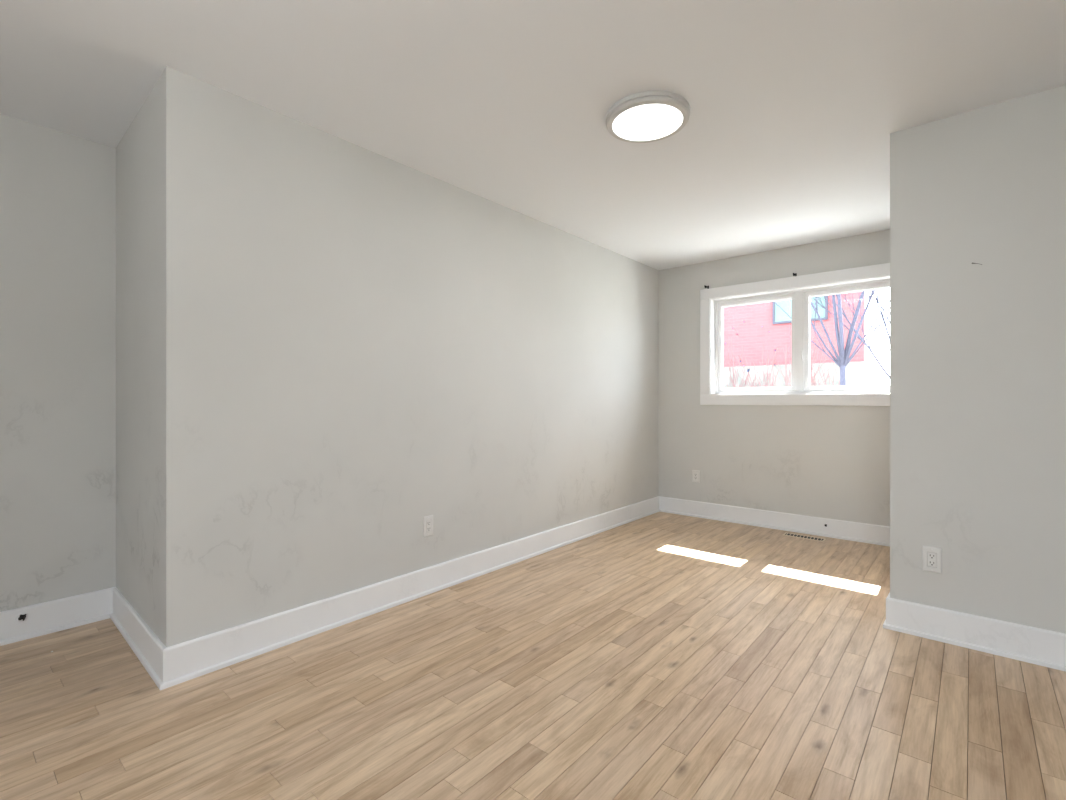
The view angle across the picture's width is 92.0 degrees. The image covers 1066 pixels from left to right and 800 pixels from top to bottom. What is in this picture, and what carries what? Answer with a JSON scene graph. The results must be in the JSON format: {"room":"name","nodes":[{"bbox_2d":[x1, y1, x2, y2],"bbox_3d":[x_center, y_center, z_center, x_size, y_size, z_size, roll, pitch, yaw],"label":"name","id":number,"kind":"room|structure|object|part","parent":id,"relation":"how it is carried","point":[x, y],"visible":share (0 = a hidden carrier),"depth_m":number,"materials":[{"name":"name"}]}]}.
{"room":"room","nodes":[
{"label":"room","id":0,"kind":"room"},
{"bbox_2d":[0,114,115,611],"bbox_3d":[-3.126,-0.095,1.642,0.140,2.420,3.052,0,0,40],"label":"wall","id":1,"kind":"structure","parent":0,"point":[58,189],"depth_m":2.50,"materials":[{"name":"paint"}]},
{"bbox_2d":[15,612,27,621],"bbox_3d":[-2.375,1.008,2.392,0.038,0.044,0.022,0,0,-21],"label":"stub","id":2,"kind":"object","parent":1,"relation":"attached to","point":[23,615],"visible":1,"depth_m":2.39,"materials":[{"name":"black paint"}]},
{"bbox_2d":[0,587,113,645],"bbox_3d":[-3.101,1.041,1.543,0.026,0.148,2.932,0,0,40],"label":"baseboard","id":3,"kind":"structure","parent":1,"relation":"attached to","point":[44,618],"depth_m":2.48,"materials":[{"name":"paint"}]},
{"bbox_3d":[-3.101,1.104,1.533,0.012,0.020,2.918,0,0,40],"label":"shoe moulding","id":4,"kind":"part","parent":3,"relation":"part of","materials":[{"name":"paint"}]},
{"bbox_2d":[116,68,165,645],"bbox_3d":[-1.758,-0.095,2.386,0.983,2.420,0.121,0,0,42],"label":"wall","id":5,"kind":"structure","parent":0,"point":[141,152],"depth_m":2.26,"materials":[{"name":"paint"}]},
{"bbox_2d":[110,587,165,689],"bbox_3d":[-1.796,1.041,2.322,1.007,0.148,0.026,0,0,42],"label":"baseboard","id":6,"kind":"structure","parent":5,"relation":"attached to","point":[148,648],"depth_m":2.25,"materials":[{"name":"paint"}]},
{"bbox_3d":[-1.795,1.104,2.312,0.993,0.021,0.012,0,0,42],"label":"shoe moulding","id":7,"kind":"part","parent":6,"relation":"part of","materials":[{"name":"paint"}]},
{"bbox_2d":[166,66,658,646],"bbox_3d":[-0.131,-0.095,3.636,0.120,2.420,4.160,0,0,40],"label":"wall","id":8,"kind":"structure","parent":0,"point":[363,345],"depth_m":2.64,"materials":[{"name":"paint"}]},
{"bbox_2d":[160,496,659,689],"bbox_3d":[-0.084,1.041,3.578,0.026,0.148,4.187,0,0,40],"label":"baseboard","id":9,"kind":"structure","parent":8,"relation":"attached to","point":[194,658],"depth_m":2.63,"materials":[{"name":"paint"}]},
{"bbox_2d":[423,515,432,536],"bbox_3d":[-0.605,0.729,2.979,0.008,0.118,0.072,0,0,40],"label":"wall outlet","id":10,"kind":"object","parent":8,"relation":"attached to","point":[427,520],"visible":1,"depth_m":2.97,"materials":[{"name":"white plastic"}]},
{"bbox_2d":[426,520,430,531],"bbox_3d":[-0.603,0.729,2.978,0.004,0.066,0.032,0,0,40],"label":"receptacle","id":11,"kind":"object","parent":10,"relation":"attached to","point":[428,522],"depth_m":2.97,"materials":[{"name":"white plastic"}]},
{"bbox_2d":[0,512,1065,799],"bbox_3d":[0.178,1.175,1.479,5.345,0.120,7.285,0,0,40],"label":"floor","id":12,"kind":"structure","parent":0,"point":[659,655],"depth_m":1.94,"materials":[{"name":"brown wood"}]},
{"bbox_2d":[783,532,825,541],"bbox_3d":[2.201,1.112,4.186,0.300,0.005,0.104,0,0,42],"label":"floor vent","id":13,"kind":"object","parent":12,"relation":"in","point":[786,533],"visible":1,"depth_m":4.17,"materials":[{"name":"beige metal"}]},
{"bbox_2d":[0,0,1065,269],"bbox_3d":[0.205,-1.395,1.496,5.405,0.180,7.425,0,0,40],"label":"ceiling","id":14,"kind":"structure","parent":0,"point":[796,105],"depth_m":2.13,"materials":[{"name":"white paint"}]},
{"bbox_2d":[606,91,689,142],"bbox_3d":[0.523,-1.284,2.359,0.377,0.042,0.377,0,0,40],"label":"ceiling lamp","id":15,"kind":"object","parent":14,"relation":"attached to","point":[647,116],"visible":1,"depth_m":2.30,"materials":[{"name":"grey plastic"}]},
{"bbox_2d":[613,104,682,140],"bbox_3d":[0.523,-1.268,2.359,0.314,0.011,0.314,0,0,40],"label":"diffuser","id":16,"kind":"object","parent":15,"relation":"attached to","point":[636,122],"depth_m":2.34,"materials":[{"name":"white"}]},
{"bbox_2d":[659,229,889,525],"bbox_3d":[2.277,-0.095,4.463,2.715,2.420,0.220,0,0,40],"label":"wall","id":17,"kind":"structure","parent":0,"point":[831,462],"depth_m":4.53,"materials":[{"name":"paint"}]},
{"bbox_2d":[692,470,699,482],"bbox_3d":[1.557,0.730,4.926,0.072,0.118,0.008,0,0,40],"label":"wall outlet","id":18,"kind":"object","parent":17,"relation":"attached to","point":[695,473],"visible":1,"depth_m":4.92,"materials":[{"name":"white plastic"}]},
{"bbox_2d":[700,263,889,405],"bbox_3d":[2.296,-0.500,4.412,1.696,1.090,0.203,0,0,40],"label":"window","id":19,"kind":"structure","parent":17,"relation":"in","point":[798,289],"depth_m":4.44,"materials":[{"name":"white paint"}]},
{"bbox_3d":[2.034,-0.500,4.697,0.678,0.840,0.059,0,0,40],"label":"sash","id":20,"kind":"part","parent":19,"relation":"part of","materials":[{"name":"clear glass"}]},
{"bbox_3d":[2.609,-0.500,4.207,0.702,0.840,0.059,0,0,40],"label":"sash","id":21,"kind":"part","parent":19,"relation":"part of","materials":[{"name":"clear glass"}]},
{"bbox_2d":[890,85,1065,633],"bbox_3d":[3.082,-0.095,2.507,2.052,2.420,1.717,0,0,40],"label":"wall","id":22,"kind":"structure","parent":0,"point":[978,196],"depth_m":2.30,"materials":[{"name":"paint"}]},
{"bbox_2d":[659,496,1065,671],"bbox_3d":[2.278,1.041,3.177,4.145,0.148,1.740,0,0,40],"label":"baseboard","id":23,"kind":"structure","parent":22,"relation":"attached to","point":[1038,646],"depth_m":2.43,"materials":[{"name":"paint"}]},
{"bbox_3d":[3.065,1.104,2.507,2.079,0.020,1.740,0,0,40],"label":"shoe moulding","id":24,"kind":"part","parent":23,"relation":"part of","materials":[{"name":"paint"}]},
{"bbox_2d":[922,546,941,573],"bbox_3d":[1.869,0.747,2.412,0.072,0.118,0.008,0,0,40],"label":"wall outlet","id":25,"kind":"object","parent":22,"relation":"attached to","point":[931,556],"visible":1,"depth_m":2.41,"materials":[{"name":"white plastic"}]},
{"bbox_2d":[928,552,935,566],"bbox_3d":[1.868,0.747,2.411,0.032,0.066,0.004,0,0,40],"label":"receptacle","id":26,"kind":"object","parent":25,"relation":"attached to","point":[931,555],"depth_m":2.41,"materials":[{"name":"white plastic"}]},
{"label":"outside","id":27,"kind":"structure","parent":0,"visible":0},
{"bbox_3d":[9.718,1.815,11.426,120.000,1.200,150.000,0,0,40],"label":"ground","id":28,"kind":"structure","parent":27,"visible":0},
{"bbox_2d":[723,340,783,387],"bbox_3d":[4.808,0.024,11.612,1.196,2.890,1.568,0,0,-38],"label":"bare shrub","id":29,"kind":"object","parent":28,"relation":"on","point":[733,366],"visible":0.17,"depth_m":11.67,"materials":[{"name":"plant"}]},
{"bbox_2d":[730,321,836,386],"bbox_3d":[5.124,-0.042,10.638,2.137,3.020,1.523,0,0,33],"label":"bare shrub","id":30,"kind":"object","parent":28,"relation":"on","point":[767,363],"visible":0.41,"depth_m":10.57,"materials":[{"name":"plant"}]},
{"bbox_2d":[723,291,866,387],"bbox_3d":[3.423,-1.935,19.406,16.870,6.800,8.600,0,0,40],"label":"brick house","id":31,"kind":"structure","parent":28,"relation":"on","point":[751,335],"depth_m":12.16,"materials":[{"name":"brick"}]},
{"bbox_2d":[767,343,854,385],"bbox_3d":[5.983,0.128,11.004,1.335,2.682,1.600,0,0,-31],"label":"bare shrub","id":32,"kind":"object","parent":28,"relation":"on","point":[828,375],"visible":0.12,"depth_m":10.65,"materials":[{"name":"plant"}]},
{"bbox_2d":[773,290,889,385],"bbox_3d":[4.782,-2.254,7.909,4.137,7.539,4.043,0,0,19],"label":"bare tree","id":33,"kind":"object","parent":28,"relation":"on","point":[843,359],"visible":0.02,"depth_m":7.80,"materials":[{"name":"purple plant"}]},
{"bbox_2d":[811,289,889,378],"bbox_3d":[6.428,-1.826,8.580,4.221,6.684,3.175,0,0,8],"label":"bare tree","id":34,"kind":"object","parent":28,"relation":"on","point":[859,337],"visible":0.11,"depth_m":9.25,"materials":[{"name":"grey plant"}]}
]}

